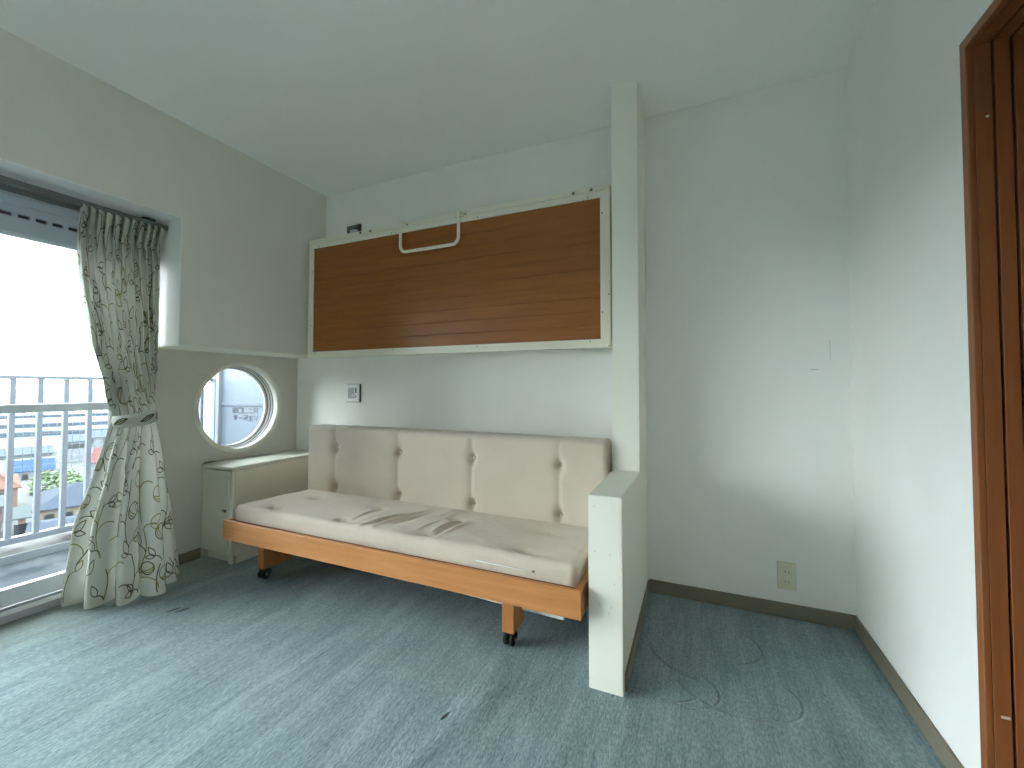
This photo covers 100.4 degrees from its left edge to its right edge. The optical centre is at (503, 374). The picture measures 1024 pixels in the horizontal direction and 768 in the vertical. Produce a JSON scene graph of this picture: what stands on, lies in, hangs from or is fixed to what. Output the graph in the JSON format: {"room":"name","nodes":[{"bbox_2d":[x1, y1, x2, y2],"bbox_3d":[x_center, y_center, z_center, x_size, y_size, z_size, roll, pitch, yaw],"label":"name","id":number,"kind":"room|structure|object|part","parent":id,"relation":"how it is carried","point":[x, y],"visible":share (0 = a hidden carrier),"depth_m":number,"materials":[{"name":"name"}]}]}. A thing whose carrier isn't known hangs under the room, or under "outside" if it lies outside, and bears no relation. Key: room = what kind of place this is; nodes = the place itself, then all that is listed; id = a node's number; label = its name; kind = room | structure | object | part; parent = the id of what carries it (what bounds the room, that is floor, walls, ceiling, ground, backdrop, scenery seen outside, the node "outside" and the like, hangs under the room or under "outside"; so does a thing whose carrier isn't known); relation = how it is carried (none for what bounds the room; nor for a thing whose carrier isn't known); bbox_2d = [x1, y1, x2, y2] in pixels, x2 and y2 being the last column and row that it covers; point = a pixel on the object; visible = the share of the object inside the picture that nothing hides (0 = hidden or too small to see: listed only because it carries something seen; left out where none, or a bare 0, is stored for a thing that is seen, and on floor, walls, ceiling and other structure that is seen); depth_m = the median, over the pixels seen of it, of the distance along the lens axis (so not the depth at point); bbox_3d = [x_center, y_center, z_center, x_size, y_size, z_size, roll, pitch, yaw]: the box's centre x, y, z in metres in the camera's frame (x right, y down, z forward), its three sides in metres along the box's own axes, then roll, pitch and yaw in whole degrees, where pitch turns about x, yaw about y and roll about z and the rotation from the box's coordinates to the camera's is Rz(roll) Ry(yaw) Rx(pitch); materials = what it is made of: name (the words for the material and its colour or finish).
{"room":"hotel room","nodes":[
{"label":"hotel room","id":0,"kind":"room"},
{"bbox_2d":[0,549,68,588],"bbox_3d":[-3.290,1.272,1.234,1.200,0.153,5.620,-1,-2,24],"label":"floor","id":1,"kind":"structure","parent":0,"point":[19,572],"depth_m":2.73,"materials":[{"name":"concrete"}]},
{"bbox_2d":[0,531,71,557],"bbox_3d":[-3.486,1.311,2.626,0.300,0.255,8.000,-1,-2,24],"label":"curb","id":2,"kind":"object","parent":1,"relation":"on","point":[12,549],"depth_m":3.00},
{"bbox_2d":[0,541,69,565],"bbox_3d":[-3.842,1.175,1.463,0.008,0.053,5.580,-1,-2,24],"label":"trim","id":3,"kind":"structure","parent":2,"relation":"attached to","point":[30,554],"depth_m":2.90,"materials":[{"name":"grey"}]},
{"bbox_2d":[0,375,212,546],"bbox_3d":[-3.922,0.557,1.512,0.050,1.187,5.570,-1,-2,24],"label":"balcony railing","id":4,"kind":"object","parent":2,"relation":"on","point":[7,539],"visible":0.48,"depth_m":2.98,"materials":[{"name":"white metal"}]},
{"bbox_3d":[-3.920,1.074,1.496,0.044,0.042,5.570,-1,-2,24],"label":"rail","id":5,"kind":"part","parent":4,"relation":"part of","materials":[{"name":"white metal"}]},
{"bbox_3d":[-3.919,-0.024,1.528,0.044,0.024,5.570,-1,-2,24],"label":"rail","id":6,"kind":"part","parent":4,"relation":"part of","materials":[{"name":"white metal"}]},
{"bbox_2d":[209,369,263,444],"bbox_3d":[-2.210,0.085,3.844,1.285,2.320,0.060,-1,-2,24],"label":"board","id":7,"kind":"object","parent":1,"relation":"on","point":[236,399],"visible":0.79,"depth_m":3.98,"materials":[{"name":"grey"}]},
{"bbox_3d":[-2.764,0.079,4.093,0.070,2.295,0.050,-1,-2,24],"label":"post","id":8,"kind":"part","parent":7,"relation":"part of","materials":[{"name":"grey paint"}]},
{"bbox_2d":[0,434,208,538],"bbox_3d":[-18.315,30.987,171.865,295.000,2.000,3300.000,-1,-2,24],"label":"ground","id":9,"kind":"structure","parent":0,"point":[24,498],"depth_m":112.24,"materials":[{"name":"grey concrete"}]},
{"bbox_2d":[0,495,3,538],"bbox_3d":[-83.811,23.361,69.078,11.000,7.106,4.195,-1,-2,40],"label":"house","id":10,"kind":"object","parent":9,"relation":"on","point":[1,496],"visible":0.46,"depth_m":67.11,"materials":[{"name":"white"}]},
{"bbox_2d":[0,472,21,521],"bbox_3d":[-100.840,22.979,83.023,19.000,8.631,8.766,-1,-2,40],"label":"house","id":11,"kind":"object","parent":9,"relation":"on","point":[16,481],"visible":0.5,"depth_m":80.14,"materials":[{"name":"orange tile"}]},
{"bbox_2d":[12,505,30,535],"bbox_3d":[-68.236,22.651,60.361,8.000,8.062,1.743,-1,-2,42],"label":"house","id":12,"kind":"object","parent":9,"relation":"on","point":[20,513],"visible":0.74,"depth_m":58.23,"materials":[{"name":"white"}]},
{"bbox_2d":[0,445,53,459],"bbox_3d":[-174.167,28.168,152.549,15.000,4.434,18.004,-1,-2,41],"label":"house","id":13,"kind":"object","parent":9,"relation":"on","point":[45,448],"visible":0.49,"depth_m":151.37,"materials":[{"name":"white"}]},
{"bbox_2d":[13,458,54,479],"bbox_3d":[-133.740,26.225,121.286,19.000,4.268,8.437,-1,-2,42],"label":"house","id":14,"kind":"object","parent":9,"relation":"on","point":[21,469],"visible":0.59,"depth_m":116.97,"materials":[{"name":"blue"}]},
{"bbox_2d":[25,515,75,533],"bbox_3d":[-58.767,22.981,57.290,10.000,7.250,7.410,-2,-2,45],"label":"house","id":15,"kind":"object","parent":9,"relation":"on","point":[49,523],"visible":0.12,"depth_m":55.91,"materials":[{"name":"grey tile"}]},
{"bbox_2d":[26,468,83,495],"bbox_3d":[-106.291,26.778,102.298,13.144,9.079,10.995,-1,-2,24],"label":"tree","id":16,"kind":"object","parent":9,"relation":"on","point":[75,477],"visible":0.38,"depth_m":100.83,"materials":[{"name":"green plant"}]},
{"bbox_2d":[31,482,82,519],"bbox_3d":[-76.120,23.112,76.005,9.940,8.026,17.000,2,-2,-45],"label":"house","id":17,"kind":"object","parent":9,"relation":"on","point":[49,499],"visible":0.29,"depth_m":70.57,"materials":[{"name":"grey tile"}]},
{"bbox_2d":[67,434,84,462],"bbox_3d":[-146.129,24.719,145.986,5.887,8.677,15.000,2,-2,-45],"label":"house","id":18,"kind":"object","parent":9,"relation":"on","point":[74,446],"visible":0.57,"depth_m":141.23,"materials":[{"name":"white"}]},
{"bbox_2d":[84,430,106,446],"bbox_3d":[-173.197,26.909,182.373,9.709,6.335,15.000,2,-2,-43],"label":"house","id":19,"kind":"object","parent":9,"relation":"on","point":[97,440],"visible":0.31,"depth_m":177.92,"materials":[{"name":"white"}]},
{"bbox_2d":[90,448,101,480],"bbox_3d":[-112.888,24.511,121.073,6.779,7.740,17.000,2,-2,-43],"label":"house","id":20,"kind":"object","parent":9,"relation":"on","point":[98,450],"visible":0.08,"depth_m":115.26,"materials":[{"name":"red tile"}]},
{"bbox_2d":[0,389,209,448],"bbox_3d":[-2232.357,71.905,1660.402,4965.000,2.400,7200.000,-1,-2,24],"label":"sea","id":21,"kind":"object","parent":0,"point":[55,395],"depth_m":418.97,"materials":[{"name":"grey liquid"}]},
{"bbox_2d":[0,428,106,437],"bbox_3d":[-256.322,30.464,209.989,150.000,2.800,4.001,2,-2,-42],"label":"breakwater","id":22,"kind":"object","parent":21,"relation":"in","point":[78,431],"visible":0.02,"depth_m":224.04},
{"bbox_2d":[0,421,107,428],"bbox_3d":[-308.331,31.750,256.822,150.000,2.800,4.001,2,-2,-42],"label":"breakwater","id":23,"kind":"object","parent":21,"relation":"in","point":[29,425],"visible":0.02,"depth_m":272.20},
{"bbox_2d":[0,413,107,418],"bbox_3d":[-397.489,33.956,337.109,150.000,2.800,4.001,2,-2,-42],"label":"breakwater","id":24,"kind":"object","parent":21,"relation":"in","point":[93,414],"visible":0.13,"depth_m":355.53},
{"bbox_2d":[0,28,325,353],"bbox_3d":[-2.365,-0.100,1.266,0.490,2.500,4.162,-1,-2,24],"label":"wall","id":25,"kind":"structure","parent":0,"point":[248,227],"depth_m":2.27,"materials":[{"name":"white paint"}]},
{"bbox_2d":[0,189,110,624],"bbox_3d":[-2.657,0.103,0.955,0.208,1.916,3.068,-1,-2,24],"label":"window","id":26,"kind":"structure","parent":25,"relation":"attached to","point":[22,217],"depth_m":1.96,"materials":[{"name":"grey metal"}]},
{"bbox_3d":[-2.585,1.006,0.896,0.049,0.006,3.068,-1,-2,24],"label":"sill","id":27,"kind":"part","parent":26,"relation":"part of","materials":[{"name":"white plastic"}]},
{"bbox_2d":[0,175,167,230],"bbox_3d":[-2.456,-0.832,0.900,0.140,0.050,3.042,-1,-2,24],"label":"rail","id":28,"kind":"object","parent":25,"relation":"attached to","point":[8,184],"visible":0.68,"depth_m":1.90,"materials":[{"name":"grey metal"}]},
{"bbox_2d":[61,204,179,609],"bbox_3d":[-1.830,0.152,2.100,0.252,1.841,0.448,-2,-2,45],"label":"curtain","id":29,"kind":"object","parent":28,"relation":"hanging from","point":[123,546],"visible":1,"depth_m":2.04,"materials":[{"name":"grey fabric"}]},
{"bbox_2d":[155,348,297,557],"bbox_3d":[-1.763,0.527,2.807,0.136,1.338,1.064,-1,-2,24],"label":"wall","id":30,"kind":"structure","parent":0,"point":[180,373],"depth_m":2.50,"materials":[{"name":"white paint"}]},
{"bbox_2d":[0,158,181,344],"bbox_3d":[-2.425,-0.528,0.875,0.271,0.658,3.058,-1,-2,24],"label":"window frame","id":31,"kind":"structure","parent":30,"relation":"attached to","point":[171,247],"depth_m":2.21,"materials":[{"name":"white paint"}]},
{"bbox_2d":[178,548,200,564],"bbox_3d":[-1.856,1.054,2.411,0.008,0.060,0.270,-1,-2,24],"label":"baseboard","id":32,"kind":"structure","parent":30,"relation":"attached to","point":[194,554],"depth_m":2.48,"materials":[{"name":"brown"}]},
{"bbox_2d":[158,344,307,357],"bbox_3d":[-1.598,-0.141,2.687,0.276,0.012,0.943,-1,-2,24],"label":"trim","id":33,"kind":"structure","parent":30,"relation":"attached to","point":[189,347],"depth_m":2.54,"materials":[{"name":"white paint"}]},
{"bbox_2d":[194,362,281,452],"bbox_3d":[-1.758,0.212,2.802,0.134,0.584,0.584,-1,-2,24],"label":"window","id":34,"kind":"structure","parent":30,"relation":"in","point":[270,418],"depth_m":2.93,"materials":[{"name":"white metal"}]},
{"bbox_2d":[0,0,876,195],"bbox_3d":[-0.924,-1.426,0.656,3.707,0.120,4.362,-1,-2,24],"label":"ceiling","id":35,"kind":"structure","parent":0,"point":[333,97],"depth_m":1.81,"materials":[{"name":"paint"}]},
{"bbox_2d":[0,555,944,767],"bbox_3d":[-0.822,1.029,0.538,3.477,0.012,4.162,-1,-2,24],"label":"floor","id":36,"kind":"structure","parent":0,"point":[311,663],"depth_m":1.44,"materials":[{"name":"blue carpet"}]},
{"bbox_2d":[202,449,308,564],"bbox_3d":[-1.539,0.818,2.784,0.280,0.556,0.662,-1,-2,24],"label":"base cabinet","id":37,"kind":"object","parent":36,"relation":"on","point":[227,484],"visible":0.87,"depth_m":2.53,"materials":[{"name":"beige laminate"}]},
{"bbox_3d":[-1.686,0.795,2.504,0.235,0.472,0.018,-1,-2,24],"label":"cabinet door","id":38,"kind":"part","parent":37,"relation":"part of","materials":[{"name":"beige laminate"}]},
{"bbox_2d":[223,424,611,646],"bbox_3d":[-0.439,0.687,2.116,1.846,0.780,0.712,-1,-2,24],"label":"sofa","id":39,"kind":"object","parent":36,"relation":"on","point":[501,518],"visible":0.98,"depth_m":1.98,"materials":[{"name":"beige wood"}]},
{"bbox_3d":[-1.244,0.913,2.328,0.046,0.227,0.170,-1,-2,24],"label":"leg","id":40,"kind":"part","parent":39,"relation":"part of","materials":[{"name":"orange wood"}]},
{"bbox_3d":[-0.581,0.777,1.796,1.846,0.096,0.016,-1,-2,24],"label":"rail","id":41,"kind":"part","parent":39,"relation":"part of","materials":[{"name":"orange wood"}]},
{"bbox_2d":[236,489,588,586],"bbox_3d":[-0.447,0.720,2.094,1.792,0.122,0.601,-1,-2,24],"label":"seat cushion","id":42,"kind":"object","parent":39,"relation":"on","point":[546,547],"depth_m":1.89,"materials":[{"name":"beige fabric"}]},
{"bbox_2d":[308,424,611,526],"bbox_3d":[-0.346,0.511,2.306,1.822,0.416,0.142,-1,-2,24],"label":"backrest cushion","id":43,"kind":"object","parent":39,"relation":"on","point":[531,477],"depth_m":2.17,"materials":[{"name":"beige fabric"}]},
{"bbox_3d":[0.041,0.897,1.718,0.050,0.227,0.110,-1,-2,24],"label":"leg","id":44,"kind":"part","parent":39,"relation":"part of","materials":[{"name":"orange wood"}]},
{"bbox_3d":[0.391,0.777,1.736,0.024,0.096,0.672,-1,-2,24],"label":"rail","id":45,"kind":"part","parent":39,"relation":"part of","materials":[{"name":"orange wood"}]},
{"bbox_2d":[296,69,856,614],"bbox_3d":[0.068,-0.060,2.518,3.453,2.500,0.121,-1,-2,24],"label":"wall","id":46,"kind":"structure","parent":0,"point":[749,389],"depth_m":2.03,"materials":[{"name":"white paint"}]},
{"bbox_2d":[345,384,360,401],"bbox_3d":[-1.034,0.126,2.931,0.128,0.126,0.022,-1,-2,24],"label":"light switch","id":47,"kind":"object","parent":46,"relation":"attached to","point":[352,391],"visible":1,"depth_m":2.92,"materials":[{"name":"white plastic"}]},
{"bbox_2d":[347,224,360,233],"bbox_3d":[-1.040,-0.985,2.972,0.120,0.111,0.012,-1,-2,24],"label":"wall bracket","id":48,"kind":"object","parent":46,"relation":"attached to","point":[355,228],"visible":0.52,"depth_m":2.97,"materials":[{"name":"grey metal"}]},
{"bbox_2d":[308,183,612,358],"bbox_3d":[-0.380,-0.524,2.548,2.029,0.805,0.207,-1,-2,24],"label":"bunk","id":49,"kind":"object","parent":46,"relation":"attached to","point":[533,274],"visible":0.98,"depth_m":2.40,"materials":[{"name":"brown wood"}]},
{"bbox_3d":[-0.434,-0.821,2.478,0.420,0.192,0.018,-1,-2,24],"label":"handle","id":50,"kind":"part","parent":49,"relation":"part of","materials":[{"name":"white metal"}]},
{"bbox_2d":[649,579,854,630],"bbox_3d":[1.099,1.043,1.952,0.816,0.064,0.008,-1,-2,24],"label":"baseboard","id":51,"kind":"structure","parent":46,"relation":"attached to","point":[770,607],"depth_m":1.93,"materials":[{"name":"brown"}]},
{"bbox_2d":[777,561,796,590],"bbox_3d":[1.254,0.891,1.885,0.072,0.120,0.011,-1,-2,24],"label":"wall outlet","id":52,"kind":"object","parent":46,"relation":"attached to","point":[786,572],"visible":1,"depth_m":1.88,"materials":[{"name":"beige plastic"}]},
{"bbox_2d":[782,578,791,585],"bbox_3d":[1.251,0.913,1.879,0.034,0.030,0.001,-1,-2,24],"label":"socket","id":53,"kind":"object","parent":52,"relation":"attached to","point":[785,581],"depth_m":1.88,"materials":[{"name":"beige plastic"}]},
{"bbox_2d":[782,568,791,575],"bbox_3d":[1.252,0.870,1.881,0.034,0.030,0.001,-1,-2,24],"label":"socket","id":54,"kind":"object","parent":52,"relation":"attached to","point":[785,571],"depth_m":1.88,"materials":[{"name":"beige plastic"}]},
{"bbox_2d":[588,80,648,696],"bbox_3d":[0.511,-0.130,1.817,0.122,2.400,0.799,-1,-2,24],"label":"wall","id":55,"kind":"structure","parent":0,"point":[617,507],"depth_m":1.89,"materials":[{"name":"white paint"}]},
{"bbox_2d":[844,0,993,767],"bbox_3d":[0.696,-0.136,-0.111,0.150,2.500,4.162,-1,-2,24],"label":"wall","id":56,"kind":"structure","parent":0,"point":[914,519],"depth_m":1.29,"materials":[{"name":"white paint"}]},
{"bbox_2d":[855,615,963,767],"bbox_3d":[1.300,1.027,1.394,0.008,0.064,0.860,-1,-2,24],"label":"baseboard","id":57,"kind":"structure","parent":56,"relation":"attached to","point":[935,739],"depth_m":1.32,"materials":[{"name":"brown"}]},
{"bbox_2d":[959,0,1023,767],"bbox_3d":[0.991,0.103,0.547,0.158,1.862,0.976,-1,-2,24],"label":"door","id":58,"kind":"structure","parent":56,"relation":"in","point":[991,54],"depth_m":0.98,"materials":[{"name":"red wood"}]}
]}

